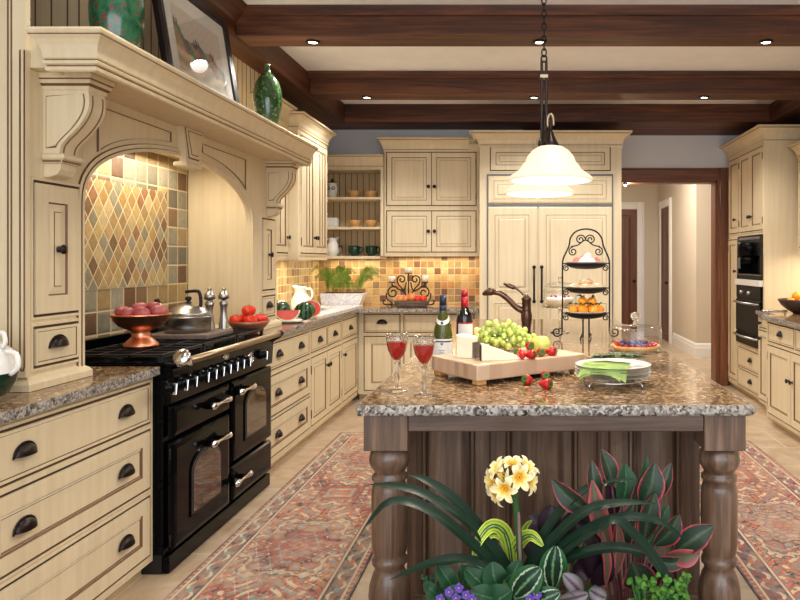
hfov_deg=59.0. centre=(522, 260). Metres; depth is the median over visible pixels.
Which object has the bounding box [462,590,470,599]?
flower
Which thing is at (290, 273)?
backsplash
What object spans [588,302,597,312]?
orange
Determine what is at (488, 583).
african violet
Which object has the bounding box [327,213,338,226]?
butter dish
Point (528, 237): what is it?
refrigerator
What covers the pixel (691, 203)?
wall
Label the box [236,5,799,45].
ceiling beam
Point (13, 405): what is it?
countertop
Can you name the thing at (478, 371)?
cutting board
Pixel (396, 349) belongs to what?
wine glass
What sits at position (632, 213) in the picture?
door
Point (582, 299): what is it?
orange
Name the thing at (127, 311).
potato
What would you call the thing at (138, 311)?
potato
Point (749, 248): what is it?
microwave oven
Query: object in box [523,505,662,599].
dark coleus
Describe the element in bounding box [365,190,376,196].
wooden bowl
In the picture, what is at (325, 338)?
base cabinet
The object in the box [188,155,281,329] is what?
cabinet
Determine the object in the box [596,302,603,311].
orange
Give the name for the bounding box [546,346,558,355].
strawberry
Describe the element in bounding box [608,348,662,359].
cake stand
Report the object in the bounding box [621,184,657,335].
wall
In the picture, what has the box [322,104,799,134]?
ceiling beam
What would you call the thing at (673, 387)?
island countertop
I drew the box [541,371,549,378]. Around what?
strawberry
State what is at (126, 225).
backsplash
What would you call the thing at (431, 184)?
upper cabinet
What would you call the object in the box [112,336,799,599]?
floor
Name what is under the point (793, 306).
bowl
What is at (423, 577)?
trailing plant
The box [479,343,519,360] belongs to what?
cheese
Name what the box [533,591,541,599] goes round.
flower
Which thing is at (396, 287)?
candle stand
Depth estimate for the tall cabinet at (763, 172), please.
6.42 m
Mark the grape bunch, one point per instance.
(502, 332)
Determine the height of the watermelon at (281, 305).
0.156 m
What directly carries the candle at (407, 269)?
on the candle stand at (396, 287)
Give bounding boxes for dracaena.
[472,519,543,585]
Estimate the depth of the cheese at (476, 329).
2.99 m
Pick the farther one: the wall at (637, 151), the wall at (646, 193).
the wall at (646, 193)
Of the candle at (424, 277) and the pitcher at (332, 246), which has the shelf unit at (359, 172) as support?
the pitcher at (332, 246)
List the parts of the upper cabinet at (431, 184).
door, door, door, door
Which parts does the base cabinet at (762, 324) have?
drawer, door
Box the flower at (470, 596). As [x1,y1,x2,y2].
[468,594,476,599]
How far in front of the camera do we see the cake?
4.33 m
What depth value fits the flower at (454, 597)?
1.76 m
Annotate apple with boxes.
[532,334,549,350]
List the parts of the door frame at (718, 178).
casing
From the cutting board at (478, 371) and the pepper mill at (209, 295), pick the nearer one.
the cutting board at (478, 371)
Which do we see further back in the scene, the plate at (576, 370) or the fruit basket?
the fruit basket
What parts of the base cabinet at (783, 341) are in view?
door, drawer, door, drawer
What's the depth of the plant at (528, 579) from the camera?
1.79 m
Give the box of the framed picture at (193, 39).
[152,0,239,102]
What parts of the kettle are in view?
lid knob, handle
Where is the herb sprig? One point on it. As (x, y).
(610, 355)
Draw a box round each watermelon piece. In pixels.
[277,310,299,320]
[294,302,314,319]
[305,300,320,317]
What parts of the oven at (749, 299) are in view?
handle, handle, panel, door, control panel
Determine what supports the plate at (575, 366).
on the plate at (576, 370)
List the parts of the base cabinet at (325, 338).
drawer, door, drawer, door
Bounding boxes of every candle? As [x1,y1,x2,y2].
[389,276,394,281]
[405,267,411,272]
[422,275,427,281]
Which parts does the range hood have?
end panel, spandrel panel, arch moulding, spandrel panel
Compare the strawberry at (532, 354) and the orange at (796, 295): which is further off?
the orange at (796, 295)
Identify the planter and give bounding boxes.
[312,264,380,304]
[422,596,668,599]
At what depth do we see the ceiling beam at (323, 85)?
5.70 m
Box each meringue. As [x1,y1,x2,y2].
[579,257,587,261]
[583,253,592,260]
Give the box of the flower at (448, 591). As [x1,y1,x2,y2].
[445,587,453,596]
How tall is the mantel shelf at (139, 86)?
0.139 m
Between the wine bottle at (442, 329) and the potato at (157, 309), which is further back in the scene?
the potato at (157, 309)
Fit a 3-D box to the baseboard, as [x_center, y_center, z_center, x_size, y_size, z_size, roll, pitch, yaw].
[2.918,1.267,10.524,0.963,0.200,1.493,0,0,0]
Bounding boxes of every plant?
[364,455,688,599]
[420,573,447,599]
[509,546,567,599]
[551,449,713,599]
[559,572,606,599]
[626,571,691,599]
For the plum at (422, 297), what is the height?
0.073 m
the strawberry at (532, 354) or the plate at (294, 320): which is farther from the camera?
the plate at (294, 320)
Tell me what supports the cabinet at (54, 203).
on the countertop at (13, 405)
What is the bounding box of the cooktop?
[85,325,266,366]
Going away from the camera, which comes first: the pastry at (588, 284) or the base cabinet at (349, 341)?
the pastry at (588, 284)
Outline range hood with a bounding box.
[0,0,318,377]
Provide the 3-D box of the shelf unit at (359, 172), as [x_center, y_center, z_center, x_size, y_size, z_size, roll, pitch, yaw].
[-1.774,-0.541,7.074,0.745,1.043,0.408,0,0,0]
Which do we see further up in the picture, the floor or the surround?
the surround
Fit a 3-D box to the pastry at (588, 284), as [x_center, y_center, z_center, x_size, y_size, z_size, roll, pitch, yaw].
[0.370,0.147,4.015,0.096,0.033,0.047,0,0,-11]
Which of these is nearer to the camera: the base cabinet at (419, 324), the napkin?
the napkin
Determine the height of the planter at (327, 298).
0.424 m
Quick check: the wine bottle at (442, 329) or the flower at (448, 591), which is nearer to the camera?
the flower at (448, 591)
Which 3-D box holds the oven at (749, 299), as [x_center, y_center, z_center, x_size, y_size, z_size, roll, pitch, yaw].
[2.337,0.541,6.814,0.386,0.591,0.745,0,0,0]
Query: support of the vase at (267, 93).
on the range hood
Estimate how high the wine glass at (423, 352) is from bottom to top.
0.205 m
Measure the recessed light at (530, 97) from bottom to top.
0.010 m
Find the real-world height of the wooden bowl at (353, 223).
0.076 m
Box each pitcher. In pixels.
[291,286,312,309]
[327,237,339,255]
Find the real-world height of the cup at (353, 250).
0.106 m
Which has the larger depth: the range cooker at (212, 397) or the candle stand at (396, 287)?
the candle stand at (396, 287)
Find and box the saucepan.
[164,315,212,333]
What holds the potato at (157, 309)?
in the footed bowl at (141, 326)
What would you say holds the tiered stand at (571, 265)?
on the island countertop at (673, 387)
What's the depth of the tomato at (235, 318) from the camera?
4.25 m
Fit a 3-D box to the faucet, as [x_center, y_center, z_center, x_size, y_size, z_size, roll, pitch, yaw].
[-0.092,0.294,4.200,0.315,0.325,0.088,0,0,0]
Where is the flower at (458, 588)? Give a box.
[454,583,463,592]
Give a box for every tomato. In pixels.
[229,315,243,321]
[241,304,255,315]
[243,313,257,321]
[255,313,267,321]
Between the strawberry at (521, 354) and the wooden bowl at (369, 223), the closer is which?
the strawberry at (521, 354)
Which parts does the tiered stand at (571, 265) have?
leg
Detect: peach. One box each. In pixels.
[397,295,402,300]
[407,293,414,300]
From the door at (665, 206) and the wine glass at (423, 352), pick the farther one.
the door at (665, 206)
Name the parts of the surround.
door, door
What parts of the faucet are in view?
spout, lever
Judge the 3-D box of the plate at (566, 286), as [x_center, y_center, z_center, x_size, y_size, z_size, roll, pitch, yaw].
[0.370,0.159,4.050,0.240,0.022,0.218,0,0,0]
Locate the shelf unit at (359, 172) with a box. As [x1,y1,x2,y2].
[327,154,386,258]
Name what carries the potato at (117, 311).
in the footed bowl at (141, 326)
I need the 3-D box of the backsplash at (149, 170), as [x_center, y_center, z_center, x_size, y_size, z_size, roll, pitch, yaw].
[-2.154,-0.088,3.561,0.012,1.090,1.721,0,0,0]
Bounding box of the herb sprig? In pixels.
[589,352,646,358]
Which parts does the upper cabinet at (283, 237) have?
door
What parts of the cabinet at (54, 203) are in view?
drawer, door, cup pull, knob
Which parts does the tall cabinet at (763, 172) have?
door, door, door, drawer, drawer, warming drawer, door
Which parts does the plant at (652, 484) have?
stem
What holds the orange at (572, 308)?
on the plate at (566, 311)
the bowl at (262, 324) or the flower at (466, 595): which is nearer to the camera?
the flower at (466, 595)
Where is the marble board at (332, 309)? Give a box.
[297,305,362,317]
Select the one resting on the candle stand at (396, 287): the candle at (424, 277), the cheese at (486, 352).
the candle at (424, 277)
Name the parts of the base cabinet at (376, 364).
cup pull, drawer, door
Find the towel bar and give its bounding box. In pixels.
[762,309,787,313]
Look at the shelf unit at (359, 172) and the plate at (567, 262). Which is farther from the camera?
the shelf unit at (359, 172)
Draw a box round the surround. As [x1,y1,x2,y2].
[469,130,631,321]
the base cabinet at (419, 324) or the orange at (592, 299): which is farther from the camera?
the base cabinet at (419, 324)
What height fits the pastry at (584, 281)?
0.036 m
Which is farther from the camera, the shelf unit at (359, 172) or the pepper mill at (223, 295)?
the shelf unit at (359, 172)
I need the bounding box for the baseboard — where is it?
[672,333,710,356]
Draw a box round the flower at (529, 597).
[525,594,533,599]
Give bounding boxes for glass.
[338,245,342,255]
[386,332,407,392]
[412,335,435,397]
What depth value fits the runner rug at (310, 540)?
3.32 m
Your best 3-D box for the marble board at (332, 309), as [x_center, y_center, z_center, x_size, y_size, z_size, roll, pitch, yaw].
[-1.865,0.451,6.240,0.490,0.012,1.480,0,0,0]
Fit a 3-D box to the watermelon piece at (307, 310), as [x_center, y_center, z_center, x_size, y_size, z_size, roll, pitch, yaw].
[-1.636,0.375,5.190,0.156,0.135,0.078,0,0,-29]
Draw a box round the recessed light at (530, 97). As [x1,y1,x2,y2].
[529,96,538,98]
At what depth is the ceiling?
5.30 m
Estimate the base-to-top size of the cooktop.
0.080 m
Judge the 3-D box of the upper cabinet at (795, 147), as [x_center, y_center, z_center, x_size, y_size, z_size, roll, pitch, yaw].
[2.643,-0.563,5.505,0.425,0.980,1.670,0,0,0]
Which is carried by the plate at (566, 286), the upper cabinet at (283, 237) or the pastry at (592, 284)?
the pastry at (592, 284)
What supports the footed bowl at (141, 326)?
on the range cooker at (212, 397)
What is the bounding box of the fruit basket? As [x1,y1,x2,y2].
[391,299,432,306]
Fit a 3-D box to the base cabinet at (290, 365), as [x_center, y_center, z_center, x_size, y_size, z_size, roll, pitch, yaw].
[-1.865,0.930,4.714,0.580,0.874,0.978,0,0,0]
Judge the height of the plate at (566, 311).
0.022 m
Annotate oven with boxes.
[733,285,762,348]
[737,235,762,279]
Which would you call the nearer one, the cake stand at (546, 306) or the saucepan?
the saucepan
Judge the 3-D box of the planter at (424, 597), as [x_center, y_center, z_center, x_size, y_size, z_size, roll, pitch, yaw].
[0.070,1.192,1.925,0.744,0.350,0.344,0,0,0]
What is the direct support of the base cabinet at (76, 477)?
on the floor
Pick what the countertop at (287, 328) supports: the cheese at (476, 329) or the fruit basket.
the fruit basket
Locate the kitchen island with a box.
[364,416,745,599]
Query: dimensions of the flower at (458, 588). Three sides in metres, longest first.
0.025 x 0.024 x 0.004 m
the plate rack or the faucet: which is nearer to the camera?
the plate rack
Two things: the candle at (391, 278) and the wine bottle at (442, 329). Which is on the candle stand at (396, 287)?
the candle at (391, 278)
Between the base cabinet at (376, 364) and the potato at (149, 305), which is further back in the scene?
the base cabinet at (376, 364)
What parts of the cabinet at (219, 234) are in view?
drawer, door, cup pull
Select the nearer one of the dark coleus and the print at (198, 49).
the dark coleus
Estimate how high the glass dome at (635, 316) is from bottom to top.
0.163 m
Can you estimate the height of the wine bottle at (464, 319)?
0.321 m
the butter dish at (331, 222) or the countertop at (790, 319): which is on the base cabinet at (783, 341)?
the countertop at (790, 319)
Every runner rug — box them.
[163,432,406,599]
[700,441,799,599]
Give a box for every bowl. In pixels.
[108,312,171,347]
[228,319,269,333]
[348,190,359,196]
[349,220,360,226]
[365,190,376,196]
[365,220,376,226]
[778,298,799,313]
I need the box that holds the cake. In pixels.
[546,295,573,305]
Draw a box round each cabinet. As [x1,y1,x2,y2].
[0,377,152,599]
[9,69,92,391]
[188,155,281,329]
[250,93,296,259]
[266,328,309,467]
[288,111,336,259]
[303,318,341,441]
[336,313,357,414]
[358,312,401,399]
[376,137,478,255]
[402,312,478,364]
[719,124,799,401]
[758,315,766,409]
[767,321,799,439]
[787,141,799,252]
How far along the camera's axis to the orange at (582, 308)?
3.99 m
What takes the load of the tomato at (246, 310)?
in the bowl at (262, 324)
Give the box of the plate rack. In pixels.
[581,378,644,388]
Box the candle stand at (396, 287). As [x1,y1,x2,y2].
[382,273,434,305]
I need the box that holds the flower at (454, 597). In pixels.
[451,593,460,599]
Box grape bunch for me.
[474,319,536,349]
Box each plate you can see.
[278,319,308,322]
[566,286,605,287]
[566,311,605,313]
[567,262,604,262]
[574,365,650,373]
[574,372,650,380]
[575,358,651,369]
[575,369,651,376]
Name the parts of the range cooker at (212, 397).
control knob, lever, control knob, rail, lever, control knob, oven door, grill door, control knob, control knob, control knob, control panel, handle, handle, control knob, control knob, handle mount, control knob, handle, control knob, handle, oven door, storage drawer, control knob, rail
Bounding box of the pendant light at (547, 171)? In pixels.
[504,0,592,196]
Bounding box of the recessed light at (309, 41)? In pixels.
[306,39,319,44]
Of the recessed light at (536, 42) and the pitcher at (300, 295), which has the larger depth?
the pitcher at (300, 295)
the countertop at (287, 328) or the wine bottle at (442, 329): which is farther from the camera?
the countertop at (287, 328)
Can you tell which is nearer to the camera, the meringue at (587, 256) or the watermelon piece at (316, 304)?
the meringue at (587, 256)
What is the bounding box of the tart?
[611,339,660,351]
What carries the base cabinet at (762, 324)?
on the floor
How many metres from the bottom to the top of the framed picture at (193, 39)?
0.577 m
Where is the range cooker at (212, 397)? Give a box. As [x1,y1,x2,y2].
[85,325,283,574]
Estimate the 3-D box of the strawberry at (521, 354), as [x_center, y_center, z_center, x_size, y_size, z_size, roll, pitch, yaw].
[-0.002,0.359,2.659,0.039,0.037,0.045,0,0,-45]
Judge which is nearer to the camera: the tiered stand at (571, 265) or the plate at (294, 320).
the tiered stand at (571, 265)
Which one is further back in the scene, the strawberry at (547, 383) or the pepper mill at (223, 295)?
the pepper mill at (223, 295)
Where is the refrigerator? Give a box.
[487,174,612,318]
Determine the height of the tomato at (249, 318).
0.077 m
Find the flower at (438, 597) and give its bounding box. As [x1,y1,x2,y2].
[436,594,444,599]
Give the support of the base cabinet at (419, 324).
on the floor
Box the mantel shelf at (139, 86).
[24,26,318,165]
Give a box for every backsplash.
[85,152,187,338]
[85,178,166,289]
[277,260,318,309]
[319,256,478,303]
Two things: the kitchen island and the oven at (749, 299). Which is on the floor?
the kitchen island
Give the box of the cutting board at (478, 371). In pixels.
[432,347,584,385]
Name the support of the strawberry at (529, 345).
on the cutting board at (478, 371)
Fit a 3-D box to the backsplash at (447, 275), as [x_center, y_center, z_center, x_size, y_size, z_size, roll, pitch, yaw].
[-1.289,0.162,7.274,1.718,0.590,0.012,0,0,0]
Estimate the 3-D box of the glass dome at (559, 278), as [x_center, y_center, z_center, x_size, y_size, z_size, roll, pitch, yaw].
[0.236,0.192,4.400,0.214,0.187,0.214,0,0,0]
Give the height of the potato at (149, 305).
0.056 m
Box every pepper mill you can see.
[204,287,214,328]
[218,287,228,328]
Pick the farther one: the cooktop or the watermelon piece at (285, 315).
the watermelon piece at (285, 315)
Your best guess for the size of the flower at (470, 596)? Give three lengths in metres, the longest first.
0.025 x 0.024 x 0.004 m
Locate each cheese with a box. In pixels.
[456,334,482,358]
[474,327,507,347]
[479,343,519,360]
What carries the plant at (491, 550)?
on the planter at (424, 597)
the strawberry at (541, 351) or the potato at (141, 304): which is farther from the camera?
the potato at (141, 304)
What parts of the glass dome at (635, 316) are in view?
knob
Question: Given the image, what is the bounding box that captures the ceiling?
[243,0,799,103]
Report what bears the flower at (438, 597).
on the african violet
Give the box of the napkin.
[577,360,630,382]
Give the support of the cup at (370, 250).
on the shelf unit at (359, 172)
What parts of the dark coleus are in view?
stem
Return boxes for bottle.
[433,295,451,354]
[456,290,472,334]
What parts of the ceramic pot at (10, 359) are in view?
handle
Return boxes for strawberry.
[517,349,525,358]
[521,374,532,384]
[525,341,534,349]
[526,350,538,359]
[537,347,545,356]
[539,378,553,389]
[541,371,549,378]
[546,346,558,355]
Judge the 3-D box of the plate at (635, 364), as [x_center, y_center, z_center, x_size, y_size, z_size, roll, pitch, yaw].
[0.333,0.386,2.550,0.283,0.015,0.283,0,0,0]
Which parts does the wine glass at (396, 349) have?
stem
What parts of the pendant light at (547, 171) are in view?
lamp shade, arm, stem, chain, lamp shade, arm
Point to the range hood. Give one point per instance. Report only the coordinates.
(109, 96)
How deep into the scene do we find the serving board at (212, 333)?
3.60 m
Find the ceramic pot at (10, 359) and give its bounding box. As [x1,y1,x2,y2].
[0,330,20,396]
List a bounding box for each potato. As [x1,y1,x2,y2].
[114,306,125,315]
[120,307,133,315]
[131,302,146,309]
[133,307,150,315]
[146,302,160,309]
[150,305,166,314]
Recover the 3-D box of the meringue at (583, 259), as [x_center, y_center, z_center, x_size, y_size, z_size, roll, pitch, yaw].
[0.350,-0.003,4.010,0.052,0.044,0.052,0,0,0]
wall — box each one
[327,130,738,384]
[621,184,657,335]
[658,184,710,342]
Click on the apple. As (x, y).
(539, 341)
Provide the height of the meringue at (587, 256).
0.051 m
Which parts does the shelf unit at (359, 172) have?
shelf, shelf, shelf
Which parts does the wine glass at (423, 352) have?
stem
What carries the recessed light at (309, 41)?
attached to the ceiling beam at (258, 25)
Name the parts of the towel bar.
rail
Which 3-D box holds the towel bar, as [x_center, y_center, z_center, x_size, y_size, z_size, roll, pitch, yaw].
[2.157,0.435,5.914,0.208,0.042,0.031,0,0,11]
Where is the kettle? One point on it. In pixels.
(188, 309)
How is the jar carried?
on the shelf unit at (359, 172)
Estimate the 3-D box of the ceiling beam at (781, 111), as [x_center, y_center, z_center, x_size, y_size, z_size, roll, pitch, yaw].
[2.655,-1.468,2.980,0.409,0.190,7.760,0,0,0]
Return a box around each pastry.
[566,283,578,287]
[579,278,592,283]
[579,283,592,286]
[591,283,604,287]
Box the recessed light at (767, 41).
[758,39,773,44]
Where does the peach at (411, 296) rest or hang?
in the fruit basket
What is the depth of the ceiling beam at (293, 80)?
5.12 m
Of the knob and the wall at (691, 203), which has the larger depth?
the wall at (691, 203)
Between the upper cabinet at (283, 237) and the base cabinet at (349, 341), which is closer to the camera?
the upper cabinet at (283, 237)
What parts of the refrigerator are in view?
fridge door, handle, handle, grille panel, fridge door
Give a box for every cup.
[348,246,362,255]
[366,246,380,255]
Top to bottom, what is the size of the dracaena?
0.249 m
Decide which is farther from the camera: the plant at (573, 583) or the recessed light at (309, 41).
the recessed light at (309, 41)
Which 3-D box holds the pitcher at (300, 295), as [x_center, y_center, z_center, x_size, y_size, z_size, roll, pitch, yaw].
[-1.911,0.329,5.952,0.178,0.231,0.170,0,0,-24]
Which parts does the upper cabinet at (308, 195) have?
door, door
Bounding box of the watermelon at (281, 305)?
[277,300,290,318]
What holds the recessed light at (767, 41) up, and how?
attached to the ceiling beam at (258, 25)
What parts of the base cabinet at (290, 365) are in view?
cup pull, cup pull, cup pull, drawer, drawer, drawer, cup pull, cup pull, cup pull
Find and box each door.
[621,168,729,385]
[621,202,643,335]
[659,197,671,343]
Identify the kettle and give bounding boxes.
[154,289,209,317]
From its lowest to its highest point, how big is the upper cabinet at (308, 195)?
1.145 m
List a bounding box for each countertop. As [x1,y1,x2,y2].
[0,367,159,424]
[258,304,478,335]
[356,319,755,415]
[756,310,799,327]
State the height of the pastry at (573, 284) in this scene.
0.037 m
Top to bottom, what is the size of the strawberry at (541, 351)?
0.038 m
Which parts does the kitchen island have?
leg, leg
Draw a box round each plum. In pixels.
[414,295,419,300]
[420,295,426,300]
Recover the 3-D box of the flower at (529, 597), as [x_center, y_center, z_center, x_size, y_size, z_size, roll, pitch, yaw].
[0.019,0.864,1.764,0.024,0.025,0.004,-20,-21,0]
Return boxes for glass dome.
[543,277,576,306]
[609,312,662,352]
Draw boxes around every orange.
[568,302,577,311]
[577,294,586,304]
[578,303,588,312]
[587,295,596,305]
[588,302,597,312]
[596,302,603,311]
[792,292,799,299]
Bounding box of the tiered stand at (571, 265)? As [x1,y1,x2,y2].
[552,228,618,340]
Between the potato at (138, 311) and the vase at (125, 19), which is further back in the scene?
the potato at (138, 311)
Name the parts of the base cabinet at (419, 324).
door, drawer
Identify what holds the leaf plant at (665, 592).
on the planter at (424, 597)
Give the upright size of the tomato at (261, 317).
0.077 m
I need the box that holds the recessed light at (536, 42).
[533,39,546,44]
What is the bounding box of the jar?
[327,179,337,196]
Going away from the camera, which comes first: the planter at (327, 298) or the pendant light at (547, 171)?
the pendant light at (547, 171)
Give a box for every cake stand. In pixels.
[541,305,568,333]
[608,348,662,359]
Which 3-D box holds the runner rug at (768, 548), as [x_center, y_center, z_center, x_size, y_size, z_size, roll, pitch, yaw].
[1.333,1.363,3.360,0.763,0.008,3.720,0,0,0]
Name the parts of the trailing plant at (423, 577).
stem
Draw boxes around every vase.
[88,0,144,47]
[252,64,281,124]
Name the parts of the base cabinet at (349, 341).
drawer, door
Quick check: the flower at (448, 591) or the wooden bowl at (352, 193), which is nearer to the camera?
the flower at (448, 591)
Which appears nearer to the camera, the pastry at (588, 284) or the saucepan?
the saucepan
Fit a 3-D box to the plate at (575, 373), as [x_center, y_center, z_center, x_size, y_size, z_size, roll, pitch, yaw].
[0.331,0.423,2.550,0.283,0.015,0.283,0,0,0]
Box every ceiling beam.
[200,0,344,122]
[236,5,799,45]
[307,71,799,99]
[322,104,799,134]
[770,100,799,122]
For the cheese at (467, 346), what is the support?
on the cutting board at (478, 371)
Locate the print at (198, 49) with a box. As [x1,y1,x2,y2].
[170,2,226,93]
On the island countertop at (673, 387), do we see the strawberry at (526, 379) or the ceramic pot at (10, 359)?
the strawberry at (526, 379)
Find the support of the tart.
on the cake stand at (658, 349)
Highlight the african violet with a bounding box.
[423,559,541,599]
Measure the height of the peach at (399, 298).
0.073 m
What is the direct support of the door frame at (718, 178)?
in the wall at (637, 151)
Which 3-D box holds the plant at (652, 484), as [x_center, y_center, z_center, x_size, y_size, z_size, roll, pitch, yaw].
[0.307,0.804,1.963,0.453,0.519,0.136,0,0,0]
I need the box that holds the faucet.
[482,283,531,333]
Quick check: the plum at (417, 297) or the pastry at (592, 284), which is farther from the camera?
the plum at (417, 297)
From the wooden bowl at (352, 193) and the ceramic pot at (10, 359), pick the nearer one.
the ceramic pot at (10, 359)
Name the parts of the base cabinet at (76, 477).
cup pull, cup pull, drawer, drawer, drawer, cup pull, cup pull, cup pull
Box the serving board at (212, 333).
[150,329,232,339]
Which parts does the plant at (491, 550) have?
flower, flower, flower, flower, flower, flower, flower, flower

